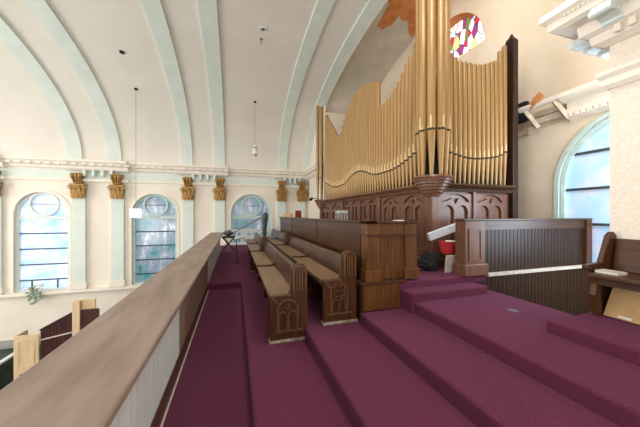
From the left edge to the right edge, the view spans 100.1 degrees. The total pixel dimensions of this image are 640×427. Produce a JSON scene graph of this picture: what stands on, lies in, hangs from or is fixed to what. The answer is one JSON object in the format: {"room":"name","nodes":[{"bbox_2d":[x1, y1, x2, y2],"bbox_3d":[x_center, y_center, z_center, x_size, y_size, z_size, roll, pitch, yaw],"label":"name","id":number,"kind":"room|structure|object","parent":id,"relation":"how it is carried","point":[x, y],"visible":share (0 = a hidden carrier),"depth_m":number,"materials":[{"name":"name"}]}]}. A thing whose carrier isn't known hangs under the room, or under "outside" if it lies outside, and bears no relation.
{"room":"church","nodes":[
{"label":"church","id":0,"kind":"room"},
{"bbox_2d":[0,345,39,360],"bbox_3d":[-9.935,5.200,3.458,15.150,0.100,14.400,0,0,-18],"label":"floor","id":1,"kind":"structure","parent":0,"point":[4,353],"depth_m":10.00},
{"bbox_2d":[0,352,13,389],"bbox_3d":[-8.924,4.625,6.323,0.610,1.050,4.450,0,0,-18],"label":"pew","id":2,"kind":"object","parent":1,"relation":"on","point":[6,364],"visible":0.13,"depth_m":7.78,"materials":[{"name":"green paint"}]},
{"bbox_2d":[14,298,99,379],"bbox_3d":[-7.084,3.755,7.368,1.810,2.790,0.470,0,0,-18],"label":"balustrade","id":3,"kind":"object","parent":1,"relation":"on","point":[53,335],"visible":0.47,"depth_m":7.17,"materials":[{"name":"brown wood"}]},
{"bbox_2d":[0,232,223,426],"bbox_3d":[-2.159,2.920,4.666,0.475,4.460,11.900,0,0,-18],"label":"parapet","id":4,"kind":"object","parent":1,"relation":"on","point":[123,368],"visible":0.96,"depth_m":1.50,"materials":[{"name":"brown wood"}]},
{"bbox_2d":[0,179,307,340],"bbox_3d":[-9.869,-0.925,11.269,20.000,12.150,0.450,0,0,-18],"label":"wall","id":5,"kind":"structure","parent":0,"point":[17,315],"depth_m":11.22,"materials":[{"name":"beige paint"}]},
{"bbox_2d":[0,171,4,294],"bbox_3d":[-12.334,0.680,10.046,0.658,4.720,0.380,0,0,-18],"label":"pilaster","id":6,"kind":"object","parent":5,"relation":"attached to","point":[2,289],"visible":1,"depth_m":10.22,"materials":[{"name":"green paint"}]},
{"bbox_2d":[0,337,39,348],"bbox_3d":[-12.127,5.000,10.285,15.100,0.300,0.060,0,0,-18],"label":"baseboard","id":7,"kind":"structure","parent":5,"relation":"attached to","point":[6,344],"depth_m":10.29,"materials":[{"name":"white wood"}]},
{"bbox_2d":[10,190,71,293],"bbox_3d":[-11.075,1.035,10.739,1.900,4.030,0.230,0,0,-18],"label":"window","id":8,"kind":"structure","parent":5,"relation":"in","point":[44,217],"depth_m":10.78,"materials":[{"name":"glass"}]},
{"bbox_2d":[0,285,139,297],"bbox_3d":[-12.109,3.105,10.228,15.100,0.110,0.220,0,0,-18],"label":"sill","id":9,"kind":"structure","parent":5,"relation":"attached to","point":[8,295],"depth_m":10.80,"materials":[{"name":"beige paint"}]},
{"bbox_2d":[21,284,43,304],"bbox_3d":[-11.091,3.090,10.437,0.638,0.795,0.357,0,0,-18],"label":"flower arrangement","id":10,"kind":"object","parent":9,"relation":"on","point":[33,290],"visible":1,"depth_m":10.36,"materials":[{"name":"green plant"}]},
{"bbox_2d":[67,172,87,289],"bbox_3d":[-9.818,0.680,10.845,0.658,4.720,0.380,0,0,-18],"label":"pilaster","id":11,"kind":"object","parent":5,"relation":"attached to","point":[77,190],"visible":0.98,"depth_m":10.91,"materials":[{"name":"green paint"}]},
{"bbox_2d":[107,174,125,286],"bbox_3d":[-8.541,0.680,11.250,0.658,4.720,0.380,0,0,-18],"label":"pilaster","id":12,"kind":"object","parent":5,"relation":"attached to","point":[116,191],"visible":1,"depth_m":11.31,"materials":[{"name":"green paint"}]},
{"bbox_2d":[129,192,178,284],"bbox_3d":[-7.319,1.030,11.931,1.920,4.040,0.230,0,0,-18],"label":"window","id":13,"kind":"structure","parent":5,"relation":"in","point":[156,233],"depth_m":11.96,"materials":[{"name":"blue glass"}]},
{"bbox_2d":[0,167,307,185],"bbox_3d":[-9.972,-1.630,10.984,19.630,0.340,0.030,0,0,-18],"label":"trim","id":14,"kind":"structure","parent":5,"relation":"attached to","point":[11,172],"depth_m":11.65,"materials":[{"name":"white paint"}]},
{"bbox_2d":[0,176,307,187],"bbox_3d":[-9.956,-1.415,10.932,19.630,0.110,0.140,0,0,-18],"label":"cornice","id":15,"kind":"structure","parent":5,"relation":"attached to","point":[1,177],"depth_m":11.63,"materials":[{"name":"beige paint"}]},
{"bbox_2d":[0,155,308,179],"bbox_3d":[-9.901,-2.002,10.760,19.630,0.405,0.500,0,0,-18],"label":"crown molding","id":16,"kind":"structure","parent":5,"relation":"attached to","point":[5,161],"depth_m":11.49,"materials":[{"name":"beige paint"}]},
{"bbox_2d":[179,177,194,253],"bbox_3d":[-5.957,0.680,12.069,0.658,4.720,0.380,0,0,-18],"label":"pilaster","id":17,"kind":"object","parent":5,"relation":"attached to","point":[188,191],"visible":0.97,"depth_m":12.11,"materials":[{"name":"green paint"}]},
{"bbox_2d":[82,170,300,183],"bbox_3d":[-5.330,-1.690,12.325,9.072,0.260,0.240,0,0,-18],"label":"trim","id":18,"kind":"structure","parent":5,"relation":"attached to","point":[85,172],"depth_m":12.07,"materials":[{"name":"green paint"}]},
{"bbox_2d":[212,178,226,245],"bbox_3d":[-4.671,-0.115,12.477,0.658,3.130,0.380,0,0,-18],"label":"pilaster","id":19,"kind":"object","parent":5,"relation":"attached to","point":[219,193],"visible":0.93,"depth_m":12.52,"materials":[{"name":"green paint"}]},
{"bbox_2d":[229,193,272,241],"bbox_3d":[-3.373,0.995,13.182,2.060,4.110,0.230,0,0,-18],"label":"window","id":20,"kind":"structure","parent":5,"relation":"in","point":[248,208],"depth_m":13.21,"materials":[{"name":"glass"}]},
{"bbox_2d":[276,180,287,230],"bbox_3d":[-1.897,-0.115,13.357,0.658,3.130,0.380,0,0,-18],"label":"pilaster","id":21,"kind":"object","parent":5,"relation":"attached to","point":[281,193],"visible":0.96,"depth_m":13.37,"materials":[{"name":"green paint"}]},
{"bbox_2d":[296,181,308,217],"bbox_3d":[-0.905,-0.115,13.671,0.658,3.130,0.380,0,0,-18],"label":"pilaster","id":22,"kind":"object","parent":5,"relation":"attached to","point":[302,193],"visible":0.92,"depth_m":13.62,"materials":[{"name":"green paint"}]},
{"bbox_2d":[0,0,367,169],"bbox_3d":[-7.786,-3.910,4.140,19.660,3.420,13.940,0,0,-18],"label":"ceiling","id":23,"kind":"structure","parent":0,"point":[145,119],"depth_m":9.31,"materials":[{"name":"paint"}]},
{"bbox_2d":[0,15,82,158],"bbox_3d":[-7.700,-3.895,4.167,0.480,3.390,13.880,0,0,-18],"label":"rib","id":24,"kind":"object","parent":23,"relation":"attached to","point":[13,42],"depth_m":9.06,"materials":[{"name":"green paint"}]},
{"bbox_2d":[23,0,121,160],"bbox_3d":[-6.423,-3.895,4.572,0.480,3.390,13.880,0,0,-18],"label":"rib","id":25,"kind":"object","parent":23,"relation":"attached to","point":[41,9],"depth_m":8.71,"materials":[{"name":"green paint"}]},
{"bbox_2d":[130,88,140,217],"bbox_3d":[-6.636,-2.216,9.645,0.280,4.652,0.280,0,0,-18],"label":"pendant lamp","id":26,"kind":"object","parent":23,"relation":"hanging from","point":[134,213],"visible":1,"depth_m":9.53,"materials":[{"name":"white glass"}]},
{"bbox_2d":[141,0,192,164],"bbox_3d":[-3.840,-3.895,5.391,0.460,3.390,13.880,0,0,-18],"label":"rib","id":27,"kind":"object","parent":23,"relation":"attached to","point":[154,10],"depth_m":9.04,"materials":[{"name":"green paint"}]},
{"bbox_2d":[197,0,224,165],"bbox_3d":[-2.558,-3.895,5.798,0.470,3.390,13.880,0,0,-18],"label":"rib","id":28,"kind":"object","parent":23,"relation":"attached to","point":[208,15],"depth_m":9.19,"materials":[{"name":"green paint"}]},
{"bbox_2d":[252,101,256,156],"bbox_3d":[-2.631,-3.463,10.842,0.196,2.226,0.191,0,0,-18],"label":"pendant lamp","id":29,"kind":"object","parent":23,"relation":"hanging from","point":[254,154],"visible":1,"depth_m":10.77,"materials":[{"name":"white glass"}]},
{"bbox_2d":[259,26,266,31],"bbox_3d":[-1.666,-5.415,7.833,0.230,0.030,0.226,0,0,-18],"label":"recessed light","id":30,"kind":"object","parent":23,"relation":"in","point":[261,28],"visible":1,"depth_m":7.82,"materials":[{"name":"white paint"}]},
{"bbox_2d":[278,0,335,168],"bbox_3d":[0.221,-3.895,6.679,0.420,3.390,13.880,0,0,-18],"label":"rib","id":31,"kind":"object","parent":23,"relation":"attached to","point":[322,9],"depth_m":9.39,"materials":[{"name":"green paint"}]},
{"bbox_2d":[303,0,385,169],"bbox_3d":[1.403,-3.895,7.054,0.380,3.390,13.880,0,0,-18],"label":"rib","id":32,"kind":"object","parent":23,"relation":"attached to","point":[372,7],"depth_m":9.17,"materials":[{"name":"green paint"}]},
{"bbox_2d":[163,288,252,426],"bbox_3d":[-0.945,2.080,2.417,0.740,1.000,6.940,0,0,-18],"label":"floor","id":33,"kind":"structure","parent":0,"point":[212,389],"depth_m":2.65,"materials":[{"name":"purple carpet"}]},
{"bbox_2d":[208,245,353,426],"bbox_3d":[-0.618,1.950,6.413,4.500,1.000,14.360,0,0,-18],"label":"step","id":34,"kind":"structure","parent":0,"point":[288,387],"depth_m":2.51,"materials":[{"name":"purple carpet"}]},
{"bbox_2d":[222,236,234,249],"bbox_3d":[-3.745,1.175,10.982,0.500,0.570,0.400,0,0,-18],"label":"folding stool","id":35,"kind":"object","parent":34,"relation":"on","point":[223,237],"visible":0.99,"depth_m":10.84,"materials":[{"name":"black metal"}]},
{"bbox_2d":[223,230,232,235],"bbox_3d":[-3.764,0.761,10.961,0.428,0.252,0.320,0,0,-18],"label":"heap","id":36,"kind":"object","parent":35,"relation":"on","point":[227,232],"visible":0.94,"depth_m":10.88,"materials":[{"name":"grey metal"}]},
{"bbox_2d":[234,237,244,263],"bbox_3d":[-2.413,1.089,8.233,0.235,0.723,0.662,0,0,16],"label":"microphone stand","id":37,"kind":"object","parent":34,"relation":"on","point":[237,262],"visible":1,"depth_m":8.01,"materials":[{"name":"black metal"}]},
{"bbox_2d":[229,228,276,244],"bbox_3d":[-3.098,1.055,12.561,2.190,0.790,0.100,0,0,-18],"label":"balustrade","id":38,"kind":"object","parent":34,"relation":"on","point":[241,231],"visible":0.44,"depth_m":12.41,"materials":[{"name":"white paint"}]},
{"bbox_2d":[246,232,260,255],"bbox_3d":[-2.335,1.064,9.315,0.429,0.772,1.630,0,0,-18],"label":"pew","id":39,"kind":"object","parent":34,"relation":"on","point":[255,240],"visible":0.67,"depth_m":9.24,"materials":[{"name":"brown wood"}]},
{"bbox_2d":[248,236,267,271],"bbox_3d":[-1.811,1.008,7.664,0.454,0.885,1.794,0,0,-18],"label":"pew","id":40,"kind":"object","parent":34,"relation":"on","point":[259,246],"visible":0.46,"depth_m":6.86,"materials":[{"name":"brown wood"}]},
{"bbox_2d":[251,241,280,287],"bbox_3d":[-1.215,1.064,5.783,0.429,0.772,2.000,0,0,-18],"label":"pew","id":41,"kind":"object","parent":34,"relation":"on","point":[267,257],"visible":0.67,"depth_m":5.55,"materials":[{"name":"brown wood"}]},
{"bbox_2d":[257,252,306,344],"bbox_3d":[-0.626,1.008,3.928,0.454,0.885,1.854,0,0,-18],"label":"pew","id":42,"kind":"object","parent":34,"relation":"on","point":[285,283],"visible":0.94,"depth_m":3.10,"materials":[{"name":"brown wood"}]},
{"bbox_2d":[308,0,387,218],"bbox_3d":[2.590,-2.750,7.431,2.170,8.500,14.400,0,0,-18],"label":"wall","id":43,"kind":"structure","parent":0,"point":[336,119],"depth_m":11.75,"materials":[{"name":"beige paint"}]},
{"bbox_2d":[304,163,323,178],"bbox_3d":[-0.405,-2.000,12.671,0.370,0.400,2.600,0,0,-18],"label":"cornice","id":44,"kind":"object","parent":43,"relation":"attached to","point":[310,171],"visible":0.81,"depth_m":12.45,"materials":[{"name":"beige paint"}]},
{"bbox_2d":[518,79,599,112],"bbox_3d":[4.381,-2.100,4.379,0.109,0.109,2.200,0,0,-18],"label":"trim end moulding","id":45,"kind":"structure","parent":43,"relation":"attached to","point":[550,99],"depth_m":4.82,"materials":[{"name":"beige paint"}]},
{"bbox_2d":[529,92,543,109],"bbox_3d":[4.091,-2.164,5.093,0.046,0.269,0.316,0,0,-8],"label":"flake","id":46,"kind":"object","parent":45,"relation":"on","point":[538,96],"visible":1,"depth_m":5.06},
{"bbox_2d":[538,0,639,90],"bbox_3d":[3.453,-1.740,1.766,1.150,0.920,2.980,0,0,-18],"label":"trim","id":47,"kind":"structure","parent":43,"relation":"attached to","point":[594,26],"depth_m":2.69,"materials":[{"name":"beige paint"}]},
{"bbox_2d":[326,0,414,114],"bbox_3d":[2.795,-5.275,7.496,2.540,1.750,9.400,0,0,-18],"label":"ceiling","id":48,"kind":"structure","parent":0,"point":[377,51],"depth_m":9.95,"materials":[{"name":"grey paint"}]},
{"bbox_2d":[377,0,414,36],"bbox_3d":[2.683,-6.000,7.502,1.850,0.076,2.680,0,0,-18],"label":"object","id":49,"kind":"structure","parent":48,"relation":"attached to","point":[405,9],"depth_m":8.06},
{"bbox_2d":[305,286,477,426],"bbox_3d":[0.492,1.570,5.402,2.655,0.500,11.760,0,0,-18],"label":"step","id":50,"kind":"structure","parent":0,"point":[372,384],"depth_m":2.13,"materials":[{"name":"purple carpet"}]},
{"bbox_2d":[233,212,267,236],"bbox_3d":[-2.385,0.625,9.168,1.845,1.390,0.215,0,0,41],"label":"boom stand","id":51,"kind":"object","parent":50,"relation":"on","point":[264,217],"visible":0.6,"depth_m":8.57,"materials":[{"name":"grey metal"}]},
{"bbox_2d":[266,229,278,241],"bbox_3d":[-1.735,0.934,9.505,0.429,0.772,1.630,0,0,-18],"label":"pew","id":52,"kind":"object","parent":50,"relation":"on","point":[274,234],"visible":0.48,"depth_m":9.35,"materials":[{"name":"brown wood"}]},
{"bbox_2d":[268,231,291,246],"bbox_3d":[-1.211,0.877,7.854,0.454,0.885,1.794,0,0,-18],"label":"pew","id":53,"kind":"object","parent":50,"relation":"on","point":[283,238],"visible":0.37,"depth_m":7.48,"materials":[{"name":"brown wood"}]},
{"bbox_2d":[276,236,313,262],"bbox_3d":[-0.615,0.934,5.974,0.429,0.772,2.000,0,0,-18],"label":"pew","id":54,"kind":"object","parent":50,"relation":"on","point":[297,247],"visible":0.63,"depth_m":5.73,"materials":[{"name":"brown wood"}]},
{"bbox_2d":[292,244,357,325],"bbox_3d":[-0.026,0.877,4.118,0.454,0.885,1.854,0,0,-18],"label":"pew","id":55,"kind":"object","parent":50,"relation":"on","point":[331,275],"visible":1,"depth_m":3.30,"materials":[{"name":"brown wood"}]},
{"bbox_2d":[279,217,418,319],"bbox_3d":[-0.118,0.692,6.590,0.850,1.257,6.765,0,0,-18],"label":"wooden partition","id":56,"kind":"object","parent":50,"relation":"on","point":[384,250],"visible":0.6,"depth_m":3.46,"materials":[{"name":"orange wood"}]},
{"bbox_2d":[399,282,486,313],"bbox_3d":[1.624,1.200,3.547,1.200,0.500,0.320,0,0,-18],"label":"step","id":57,"kind":"structure","parent":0,"point":[409,297],"depth_m":3.39,"materials":[{"name":"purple carpet"}]},
{"bbox_2d":[356,263,578,288],"bbox_3d":[1.394,0.910,7.697,4.270,0.100,7.930,0,0,-18],"label":"floor","id":58,"kind":"structure","parent":0,"point":[437,277],"depth_m":3.70,"materials":[{"name":"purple carpet"}]},
{"bbox_2d":[284,213,292,216],"bbox_3d":[-1.181,0.395,10.536,0.420,0.930,0.600,0,0,-18],"label":"chair","id":59,"kind":"object","parent":58,"relation":"on","point":[285,214],"visible":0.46,"depth_m":10.45,"materials":[{"name":"beige wood"}]},
{"bbox_2d":[295,211,300,217],"bbox_3d":[-0.834,0.350,10.633,0.250,1.020,0.325,0,0,-18],"label":"chair","id":60,"kind":"object","parent":58,"relation":"on","point":[297,213],"visible":0.23,"depth_m":10.73,"materials":[{"name":"red fabric"}]},
{"bbox_2d":[335,210,347,219],"bbox_3d":[0.331,0.383,6.399,0.420,0.955,0.780,0,0,-18],"label":"chair","id":61,"kind":"object","parent":58,"relation":"on","point":[343,211],"visible":0.26,"depth_m":6.42,"materials":[{"name":"white wood"}]},
{"bbox_2d":[314,0,517,266],"bbox_3d":[1.709,-1.870,7.480,2.173,5.460,6.516,0,0,-18],"label":"pipe organ","id":62,"kind":"object","parent":58,"relation":"on","point":[437,152],"visible":0.89,"depth_m":4.85,"materials":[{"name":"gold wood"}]},
{"bbox_2d":[418,250,439,270],"bbox_3d":[1.688,0.706,4.125,0.403,0.319,0.221,0,0,-18],"label":"bag","id":63,"kind":"object","parent":58,"relation":"on","point":[428,261],"visible":1,"depth_m":4.07,"materials":[{"name":"black fabric"}]},
{"bbox_2d":[438,240,454,253],"bbox_3d":[1.995,0.493,4.129,0.341,0.214,0.283,0,0,-18],"label":"storage bin","id":64,"kind":"object","parent":58,"relation":"on","point":[446,246],"visible":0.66,"depth_m":4.05,"materials":[{"name":"red plastic"}]},
{"bbox_2d":[427,223,454,240],"bbox_3d":[1.980,0.265,4.258,0.591,0.294,0.065,0,0,-9],"label":"board","id":65,"kind":"object","parent":64,"relation":"on","point":[449,229],"visible":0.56,"depth_m":4.22,"materials":[{"name":"white wood"}]},
{"bbox_2d":[444,255,454,272],"bbox_3d":[1.946,0.735,3.985,0.190,0.261,0.060,0,0,-18],"label":"panel","id":66,"kind":"object","parent":58,"relation":"on","point":[450,259],"visible":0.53,"depth_m":3.96,"materials":[{"name":"beige wood"}]},
{"bbox_2d":[453,218,592,314],"bbox_3d":[3.280,1.431,4.214,2.760,2.738,0.230,0,0,-18],"label":"partition wall","id":67,"kind":"structure","parent":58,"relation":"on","point":[482,246],"depth_m":4.17,"materials":[{"name":"brown wood"}]},
{"bbox_2d":[360,308,619,426],"bbox_3d":[2.007,1.440,1.728,1.990,0.500,3.840,0,0,-18],"label":"step","id":68,"kind":"structure","parent":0,"point":[488,391],"depth_m":1.94,"materials":[{"name":"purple carpet"}]},
{"bbox_2d":[381,0,609,217],"bbox_3d":[3.960,-2.000,7.393,0.420,10.000,10.700,0,0,-18],"label":"wall","id":69,"kind":"structure","parent":0,"point":[546,66],"depth_m":5.43,"materials":[{"name":"beige paint"}]},
{"bbox_2d":[450,12,484,58],"bbox_3d":[3.796,-4.900,7.813,0.358,1.298,2.598,0,0,-18],"label":"window","id":70,"kind":"structure","parent":69,"relation":"in","point":[466,29],"depth_m":7.49,"materials":[{"name":"multicoloured glass"}]},
{"bbox_2d":[518,101,529,136],"bbox_3d":[4.240,-2.000,5.646,0.098,0.680,0.300,0,0,-18],"label":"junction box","id":71,"kind":"object","parent":69,"relation":"attached to","point":[523,122],"visible":0.49,"depth_m":5.58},
{"bbox_2d":[523,111,540,128],"bbox_3d":[4.192,-1.880,5.306,0.273,0.396,0.050,0,0,24],"label":"lath","id":72,"kind":"object","parent":69,"relation":"hanging from","point":[527,114],"visible":0.86,"depth_m":5.29,"materials":[{"name":"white wood"}]},
{"bbox_2d":[552,100,570,119],"bbox_3d":[4.345,-1.890,4.824,0.266,0.376,0.050,0,0,21],"label":"lath","id":73,"kind":"object","parent":69,"relation":"hanging from","point":[557,104],"visible":0.93,"depth_m":4.81,"materials":[{"name":"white wood"}]},
{"bbox_2d":[529,82,609,126],"bbox_3d":[4.508,-1.900,4.393,0.350,0.440,2.150,0,0,-18],"label":"crown molding","id":74,"kind":"structure","parent":69,"relation":"attached to","point":[591,100],"depth_m":4.58,"materials":[{"name":"beige paint"}]},
{"bbox_2d":[554,111,609,262],"bbox_3d":[4.862,-0.425,3.955,0.140,2.650,2.400,0,0,-18],"label":"window","id":75,"kind":"structure","parent":69,"relation":"in","point":[583,191],"depth_m":4.65,"materials":[{"name":"glass"}]},
{"bbox_2d":[415,290,639,426],"bbox_3d":[2.311,1.310,1.793,1.370,0.500,3.780,0,0,-18],"label":"step","id":76,"kind":"structure","parent":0,"point":[608,386],"depth_m":2.12,"materials":[{"name":"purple carpet"}]},
{"bbox_2d":[547,311,639,365],"bbox_3d":[2.900,1.100,1.350,0.965,0.300,2.580,0,0,-18],"label":"step","id":77,"kind":"structure","parent":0,"point":[620,339],"depth_m":2.19,"materials":[{"name":"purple carpet"}]},
{"bbox_2d":[582,232,639,315],"bbox_3d":[2.982,0.561,1.895,0.470,0.777,1.610,0,0,-18],"label":"pew","id":78,"kind":"object","parent":77,"relation":"on","point":[623,255],"visible":0.79,"depth_m":2.55,"materials":[{"name":"brown wood"}]},
{"bbox_2d":[595,269,627,275],"bbox_3d":[2.699,0.536,2.487,0.140,0.024,0.170,0,0,-18],"label":"book","id":79,"kind":"object","parent":78,"relation":"on","point":[604,271],"visible":1,"depth_m":2.46,"materials":[{"name":"paper"}]},
{"bbox_2d":[603,287,639,324],"bbox_3d":[2.930,0.802,1.957,0.182,0.290,1.230,0,0,-18],"label":"carton","id":80,"kind":"object","parent":77,"relation":"on","point":[622,304],"visible":0.91,"depth_m":2.43,"materials":[{"name":"brown cardboard"}]},
{"bbox_2d":[610,33,639,273],"bbox_3d":[3.717,-1.100,1.609,0.740,8.200,2.620,0,0,-18],"label":"wall","id":81,"kind":"object","parent":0,"point":[624,99],"visible":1,"depth_m":2.64,"materials":[{"name":"beige paint"}]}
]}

